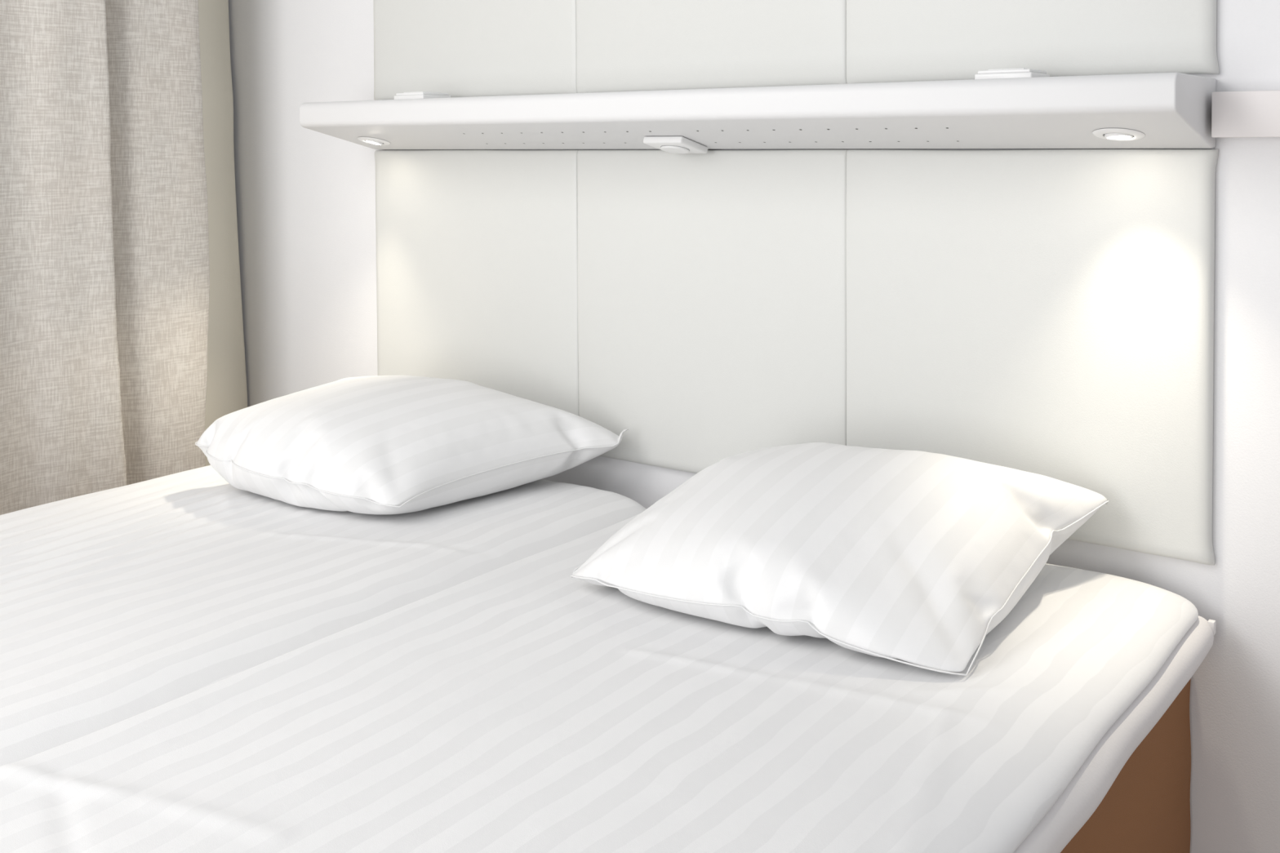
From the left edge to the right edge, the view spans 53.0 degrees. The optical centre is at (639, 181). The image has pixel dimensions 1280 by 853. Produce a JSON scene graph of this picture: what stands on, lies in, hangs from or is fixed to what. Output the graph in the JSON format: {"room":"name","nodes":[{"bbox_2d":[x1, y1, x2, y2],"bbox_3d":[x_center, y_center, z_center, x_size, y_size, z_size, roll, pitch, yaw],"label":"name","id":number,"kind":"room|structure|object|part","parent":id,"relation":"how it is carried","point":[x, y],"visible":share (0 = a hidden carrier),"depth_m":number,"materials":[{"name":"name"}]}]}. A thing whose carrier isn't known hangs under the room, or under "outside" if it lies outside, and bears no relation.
{"room":"hotel room","nodes":[
{"label":"hotel room","id":0,"kind":"room"},
{"bbox_2d":[228,0,1279,852],"bbox_3d":[0.896,-0.108,1.931,5.180,2.600,0.120,1,2,36],"label":"wall","id":1,"kind":"structure","parent":0,"point":[305,198],"depth_m":1.99,"materials":[{"name":"white paint"}]},
{"bbox_2d":[299,72,1216,149],"bbox_3d":[0.059,-0.109,2.321,1.784,0.102,0.235,1,2,36],"label":"shelf","id":2,"kind":"object","parent":1,"relation":"attached to","point":[1173,110],"visible":0.95,"depth_m":2.07,"materials":[{"name":"white wood"}]},
{"bbox_2d":[357,137,391,145],"bbox_3d":[-0.580,-0.088,2.802,0.072,0.019,0.070,1,2,40],"label":"recessed light","id":3,"kind":"object","parent":2,"relation":"attached to","point":[367,140],"visible":1,"depth_m":2.79,"materials":[{"name":"white plastic"}]},
{"bbox_2d":[394,91,450,99],"bbox_3d":[-0.459,-0.179,2.708,0.088,0.018,0.082,1,2,36],"label":"switch box","id":4,"kind":"object","parent":2,"relation":"on","point":[415,95],"visible":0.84,"depth_m":2.68,"materials":[{"name":"white plastic"}]},
{"bbox_3d":[-0.459,-0.183,2.707,0.081,0.005,0.076,1,2,36],"label":"plate","id":5,"kind":"part","parent":4,"relation":"part of","materials":[{"name":"white plastic"}]},
{"bbox_2d":[643,136,707,153],"bbox_3d":[0.066,-0.067,2.359,0.086,0.032,0.089,1,2,36],"label":"night light","id":6,"kind":"object","parent":2,"relation":"attached to","point":[671,144],"visible":1,"depth_m":2.33,"materials":[{"name":"white plastic"}]},
{"bbox_2d":[974,67,1049,79],"bbox_3d":[0.568,-0.162,1.958,0.088,0.018,0.082,1,2,36],"label":"switch box","id":7,"kind":"object","parent":2,"relation":"on","point":[1020,72],"visible":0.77,"depth_m":1.93,"materials":[{"name":"white plastic"}]},
{"bbox_3d":[0.568,-0.166,1.958,0.081,0.005,0.076,1,2,36],"label":"plate","id":8,"kind":"part","parent":7,"relation":"part of","materials":[{"name":"white plastic"}]},
{"bbox_2d":[1092,128,1145,141],"bbox_3d":[0.695,-0.068,1.863,0.072,0.018,0.070,1,2,40],"label":"recessed light","id":9,"kind":"object","parent":2,"relation":"attached to","point":[1112,134],"visible":1,"depth_m":1.85,"materials":[{"name":"white plastic"}]},
{"bbox_2d":[373,0,1219,100],"bbox_3d":[0.115,-0.643,2.392,1.800,0.949,0.027,1,2,36],"label":"wall panel","id":10,"kind":"object","parent":1,"relation":"attached to","point":[457,48],"visible":0.88,"depth_m":2.32,"materials":[{"name":"white leather"}]},
{"bbox_2d":[374,148,1218,565],"bbox_3d":[0.119,0.249,2.419,1.800,0.618,0.027,1,2,36],"label":"headboard","id":11,"kind":"object","parent":1,"relation":"attached to","point":[1048,313],"visible":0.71,"depth_m":2.24,"materials":[{"name":"white leather"}]},
{"bbox_2d":[1211,89,1279,137],"bbox_3d":[1.883,-0.078,1.093,2.596,0.065,0.070,1,2,36],"label":"trim","id":12,"kind":"structure","parent":1,"relation":"attached to","point":[1245,113],"depth_m":1.80,"materials":[{"name":"white laminate"}]},
{"bbox_3d":[-1.748,-1.237,2.252,0.024,0.025,2.425,1,2,36],"label":"track","id":13,"kind":"object","parent":1,"relation":"attached to","visible":0},
{"bbox_2d":[198,0,247,466],"bbox_3d":[-1.649,-0.027,2.339,0.110,2.400,2.217,1,2,36],"label":"curtain","id":14,"kind":"object","parent":13,"relation":"hanging from","point":[226,383],"visible":0.12,"depth_m":3.20,"materials":[{"name":"beige fabric"}]},
{"bbox_3d":[-0.343,1.298,0.267,5.180,0.100,4.342,1,2,36],"label":"floor","id":15,"kind":"structure","parent":0,"visible":0},
{"bbox_2d":[1060,678,1191,852],"bbox_3d":[-0.115,0.964,1.371,0.866,0.500,2.030,1,2,36],"label":"bed base","id":16,"kind":"object","parent":15,"relation":"on","point":[1146,809],"visible":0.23,"depth_m":1.75,"materials":[{"name":"brown wood"}]},
{"bbox_2d":[1013,615,1215,852],"bbox_3d":[-0.117,0.686,1.335,0.913,0.058,2.026,1,2,36],"label":"mattress","id":17,"kind":"object","parent":16,"relation":"on","point":[1086,791],"visible":0.14,"depth_m":1.50,"materials":[{"name":"white fabric"}]},
{"bbox_2d":[0,513,1198,852],"bbox_3d":[-0.129,0.631,1.337,0.907,0.050,2.019,1,2,36],"label":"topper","id":18,"kind":"object","parent":17,"relation":"on","point":[524,705],"visible":0.7,"depth_m":1.42,"materials":[{"name":"white fabric"}]},
{"bbox_2d":[570,442,1108,675],"bbox_3d":[0.291,0.499,1.894,0.630,0.186,0.578,1,2,36],"label":"pillow","id":19,"kind":"object","parent":18,"relation":"on","point":[913,557],"visible":1,"depth_m":1.74,"materials":[{"name":"white fabric"}]},
{"bbox_3d":[-0.850,0.963,1.908,0.896,0.478,2.030,1,2,36],"label":"bed base","id":20,"kind":"object","parent":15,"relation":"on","visible":0},
{"bbox_3d":[-0.865,0.697,1.883,0.924,0.054,2.026,1,2,36],"label":"mattress","id":21,"kind":"object","parent":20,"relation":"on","visible":0},
{"bbox_2d":[0,465,646,766],"bbox_3d":[-0.893,0.633,1.855,0.930,0.074,1.952,1,2,36],"label":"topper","id":22,"kind":"object","parent":21,"relation":"on","point":[117,604],"visible":0.57,"depth_m":1.96,"materials":[{"name":"white fabric"}]},
{"bbox_2d":[195,375,628,515],"bbox_3d":[-0.441,0.483,2.450,0.625,0.190,0.578,1,2,41],"label":"pillow","id":23,"kind":"object","parent":22,"relation":"on","point":[380,445],"visible":1,"depth_m":2.33,"materials":[{"name":"white fabric"}]},
{"bbox_3d":[-1.567,-1.234,2.120,0.024,0.025,2.425,1,2,36],"label":"track","id":24,"kind":"object","parent":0,"visible":0},
{"bbox_2d":[0,0,209,515],"bbox_3d":[-1.610,-0.018,2.107,0.084,2.405,2.088,1,2,36],"label":"linen curtain","id":25,"kind":"object","parent":24,"relation":"hanging from","point":[104,268],"visible":0.61,"depth_m":2.71,"materials":[{"name":"beige fabric"}]}
]}

